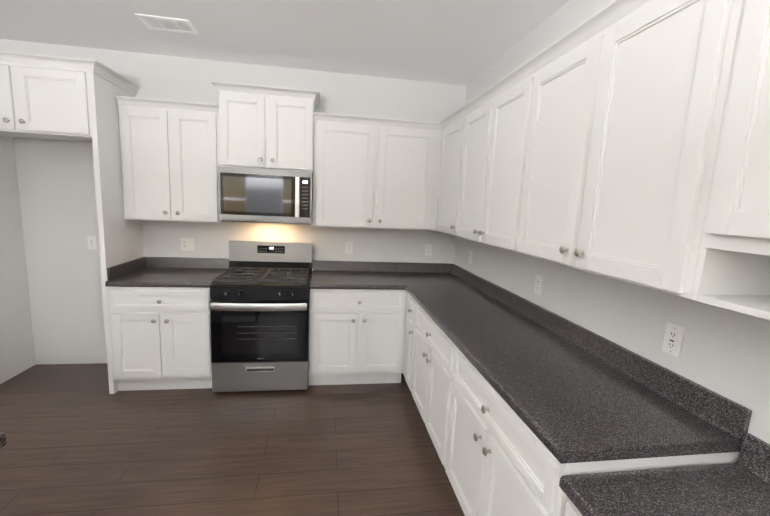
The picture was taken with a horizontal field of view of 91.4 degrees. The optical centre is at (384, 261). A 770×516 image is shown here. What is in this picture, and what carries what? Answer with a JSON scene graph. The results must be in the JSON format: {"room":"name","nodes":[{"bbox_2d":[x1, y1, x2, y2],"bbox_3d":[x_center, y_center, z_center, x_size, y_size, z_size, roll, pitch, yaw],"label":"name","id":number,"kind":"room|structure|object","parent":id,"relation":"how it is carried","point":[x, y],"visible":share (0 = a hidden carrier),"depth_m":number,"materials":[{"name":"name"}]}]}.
{"room":"kitchen","nodes":[
{"label":"kitchen","id":0,"kind":"room"},
{"bbox_2d":[0,363,464,515],"bbox_3d":[-1.460,1.580,0.143,5.640,0.088,7.440,1,9,-9],"label":"floor","id":1,"kind":"structure","parent":0,"point":[81,440],"depth_m":2.40,"materials":[{"name":"brown wood"}]},
{"bbox_2d":[0,432,6,447],"bbox_3d":[-2.100,0.978,0.488,2.160,0.939,1.040,2,9,-7],"label":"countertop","id":2,"kind":"structure","parent":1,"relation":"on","point":[3,442],"depth_m":1.05,"materials":[{"name":"grey laminate"}]},
{"bbox_2d":[0,51,143,393],"bbox_3d":[-2.650,-0.224,3.026,1.085,2.503,0.650,1,9,-9],"label":"surround","id":3,"kind":"object","parent":1,"relation":"on","point":[56,97],"visible":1,"depth_m":2.86,"materials":[{"name":"white paint"}]},
{"bbox_2d":[107,286,211,390],"bbox_3d":[-1.817,0.594,3.280,0.759,0.888,0.658,1,9,-9],"label":"base cabinet","id":4,"kind":"object","parent":1,"relation":"on","point":[160,338],"visible":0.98,"depth_m":2.99,"materials":[{"name":"white paint"}]},
{"bbox_2d":[105,257,228,287],"bbox_3d":[-1.795,0.084,3.215,0.758,0.139,0.634,1,9,-9],"label":"countertop","id":5,"kind":"structure","parent":4,"relation":"on","point":[169,272],"depth_m":3.22,"materials":[{"name":"stone"}]},
{"bbox_2d":[210,240,312,392],"bbox_3d":[-1.048,0.464,3.321,0.756,1.204,0.713,1,9,-9],"label":"range","id":6,"kind":"object","parent":1,"relation":"on","point":[259,304],"visible":1,"depth_m":3.06,"materials":[{"name":"silver metal"}]},
{"bbox_2d":[308,289,406,384],"bbox_3d":[-0.279,0.627,3.538,0.829,0.888,0.627,1,9,-9],"label":"base cabinet","id":7,"kind":"object","parent":1,"relation":"on","point":[356,336],"visible":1,"depth_m":3.21,"materials":[{"name":"white paint"}]},
{"bbox_2d":[310,260,405,289],"bbox_3d":[-0.278,0.119,3.454,0.780,0.139,0.634,1,9,-9],"label":"countertop","id":8,"kind":"structure","parent":7,"relation":"on","point":[325,274],"depth_m":3.55,"materials":[{"name":"stone"}]},
{"bbox_2d":[403,292,414,383],"bbox_3d":[0.508,0.731,3.093,0.627,0.888,0.250,1,9,-9],"label":"base cabinet","id":9,"kind":"object","parent":1,"relation":"on","point":[410,301],"depth_m":3.10,"materials":[{"name":"white paint"}]},
{"bbox_2d":[407,301,450,459],"bbox_3d":[0.591,0.817,2.551,0.627,0.888,0.860,1,9,-9],"label":"base cabinet","id":10,"kind":"object","parent":1,"relation":"on","point":[430,345],"depth_m":2.45,"materials":[{"name":"white paint"}]},
{"bbox_2d":[564,497,582,515],"bbox_3d":[0.900,1.166,0.586,0.615,0.815,1.281,1,9,-9],"label":"base cabinet","id":11,"kind":"object","parent":1,"relation":"on","point":[571,509],"visible":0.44,"depth_m":1.07,"materials":[{"name":"white paint"}]},
{"bbox_2d":[559,433,769,515],"bbox_3d":[0.915,0.695,0.510,0.630,0.138,1.274,1,9,-9],"label":"countertop","id":12,"kind":"structure","parent":11,"relation":"on","point":[740,486],"depth_m":1.05,"materials":[{"name":"stone"}]},
{"bbox_2d":[441,341,739,515],"bbox_3d":[0.727,0.957,1.670,0.627,0.888,0.945,1,9,-9],"label":"base cabinet","id":13,"kind":"object","parent":1,"relation":"on","point":[496,456],"depth_m":1.49,"materials":[{"name":"white paint"}]},
{"bbox_2d":[394,262,751,463],"bbox_3d":[0.596,0.304,2.499,0.657,0.139,2.820,1,9,-9],"label":"countertop","id":14,"kind":"structure","parent":13,"relation":"on","point":[567,391],"depth_m":1.50,"materials":[{"name":"stone"}]},
{"bbox_2d":[0,39,466,364],"bbox_3d":[-1.945,-0.405,3.502,5.640,2.782,0.120,1,9,-9],"label":"wall","id":15,"kind":"structure","parent":0,"point":[57,195],"depth_m":3.42,"materials":[{"name":"white paint"}]},
{"bbox_2d":[87,236,96,248],"bbox_3d":[-2.624,-0.164,3.369,0.072,0.116,0.007,1,9,-9],"label":"electrical outlet","id":16,"kind":"object","parent":15,"relation":"attached to","point":[92,242],"visible":1,"depth_m":3.37,"materials":[{"name":"white plastic"}]},
{"bbox_2d":[115,96,226,222],"bbox_3d":[-1.774,-0.831,3.216,0.759,0.961,0.354,1,9,-9],"label":"upper cabinet","id":17,"kind":"object","parent":15,"relation":"attached to","point":[170,161],"visible":0.96,"depth_m":3.08,"materials":[{"name":"white paint"}]},
{"bbox_2d":[181,238,193,250],"bbox_3d":[-1.834,-0.155,3.488,0.116,0.116,0.016,1,9,-9],"label":"electrical outlet","id":18,"kind":"object","parent":15,"relation":"attached to","point":[187,244],"visible":1,"depth_m":3.49,"materials":[{"name":"white plastic"}]},
{"bbox_2d":[211,81,319,171],"bbox_3d":[-1.004,-1.125,3.273,0.850,0.656,0.384,1,9,-9],"label":"upper cabinet","id":19,"kind":"object","parent":15,"relation":"attached to","point":[265,127],"visible":0.98,"depth_m":3.12,"materials":[{"name":"white paint"}]},
{"bbox_2d":[218,166,312,224],"bbox_3d":[-1.026,-0.573,3.332,0.756,0.450,0.429,1,9,-9],"label":"microwave","id":20,"kind":"object","parent":19,"relation":"attached to","point":[256,195],"visible":1,"depth_m":3.15,"materials":[{"name":"silver metal"}]},
{"bbox_2d":[345,242,352,253],"bbox_3d":[-0.355,-0.132,3.725,0.072,0.116,0.007,1,9,-9],"label":"electrical outlet","id":21,"kind":"object","parent":15,"relation":"attached to","point":[349,248],"visible":1,"depth_m":3.72,"materials":[{"name":"white plastic"}]},
{"bbox_2d":[312,122,441,230],"bbox_3d":[-0.085,-0.769,3.487,1.134,0.915,0.354,1,9,-9],"label":"upper cabinet","id":22,"kind":"object","parent":15,"relation":"attached to","point":[374,177],"visible":1,"depth_m":3.35,"materials":[{"name":"white paint"}]},
{"bbox_2d":[314,112,437,131],"bbox_3d":[-0.068,-1.207,3.270,1.080,0.076,0.048,1,9,-9],"label":"crown molding","id":23,"kind":"structure","parent":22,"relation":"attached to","point":[378,122],"depth_m":3.27,"materials":[{"name":"white paint"}]},
{"bbox_2d":[425,244,431,255],"bbox_3d":[0.446,-0.114,3.851,0.072,0.116,0.007,1,9,-9],"label":"electrical outlet","id":24,"kind":"object","parent":15,"relation":"attached to","point":[428,249],"visible":1,"depth_m":3.85,"materials":[{"name":"white plastic"}]},
{"bbox_2d":[0,0,568,85],"bbox_3d":[-1.327,-1.260,-0.287,5.640,0.100,7.440,1,9,-9],"label":"ceiling","id":25,"kind":"structure","parent":0,"point":[462,42],"depth_m":2.67,"materials":[{"name":"grey paint"}]},
{"bbox_2d":[135,14,198,33],"bbox_3d":[-1.516,-1.657,2.632,0.335,0.007,0.215,1,9,-9],"label":"ceiling vent","id":26,"kind":"object","parent":25,"relation":"in","point":[167,24],"visible":1,"depth_m":2.62,"materials":[{"name":"white metal"}]},
{"bbox_2d":[453,0,769,443],"bbox_3d":[1.332,0.225,0.359,0.120,2.782,7.200,1,9,-9],"label":"wall","id":27,"kind":"structure","parent":0,"point":[725,352],"depth_m":1.63,"materials":[{"name":"white paint"}]},
{"bbox_2d":[436,121,459,234],"bbox_3d":[0.688,-0.689,3.136,0.322,0.898,0.692,1,9,-9],"label":"upper cabinet","id":28,"kind":"object","parent":27,"relation":"attached to","point":[447,175],"depth_m":3.19,"materials":[{"name":"white paint"}]},
{"bbox_2d":[469,250,472,263],"bbox_3d":[0.780,-0.037,3.447,0.016,0.116,0.072,1,9,-9],"label":"electrical outlet","id":29,"kind":"object","parent":27,"relation":"attached to","point":[470,256],"visible":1,"depth_m":3.44,"materials":[{"name":"white plastic"}]},
{"bbox_2d":[452,84,519,247],"bbox_3d":[0.801,-0.574,2.410,0.322,0.898,1.084,1,9,-9],"label":"upper cabinet","id":30,"kind":"object","parent":27,"relation":"attached to","point":[486,138],"depth_m":2.39,"materials":[{"name":"white paint"}]},
{"bbox_2d":[534,275,542,295],"bbox_3d":[0.955,0.149,2.344,0.007,0.116,0.072,1,9,-9],"label":"electrical outlet","id":31,"kind":"object","parent":27,"relation":"attached to","point":[538,285],"visible":1,"depth_m":2.34,"materials":[{"name":"white plastic"}]},
{"bbox_2d":[438,0,656,132],"bbox_3d":[0.758,-0.929,1.695,0.048,0.076,3.459,1,9,-9],"label":"crown molding","id":32,"kind":"structure","parent":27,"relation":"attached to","point":[604,19],"depth_m":1.65,"materials":[{"name":"white paint"}]},
{"bbox_2d":[504,0,769,299],"bbox_3d":[0.939,-0.431,1.514,0.322,0.898,1.043,1,9,-9],"label":"upper cabinet","id":33,"kind":"object","parent":27,"relation":"attached to","point":[634,149],"depth_m":1.25,"materials":[{"name":"white paint"}]},
{"bbox_2d":[662,322,684,357],"bbox_3d":[1.095,0.299,1.430,0.008,0.116,0.072,1,9,-9],"label":"electrical outlet","id":34,"kind":"object","parent":27,"relation":"attached to","point":[673,339],"visible":1,"depth_m":1.42,"materials":[{"name":"white plastic"}]},
{"bbox_2d":[692,0,769,263],"bbox_3d":[1.090,-0.342,0.542,0.322,0.769,0.927,1,9,-9],"label":"upper cabinet","id":35,"kind":"object","parent":27,"relation":"attached to","point":[734,224],"depth_m":0.92,"materials":[{"name":"white paint"}]}
]}

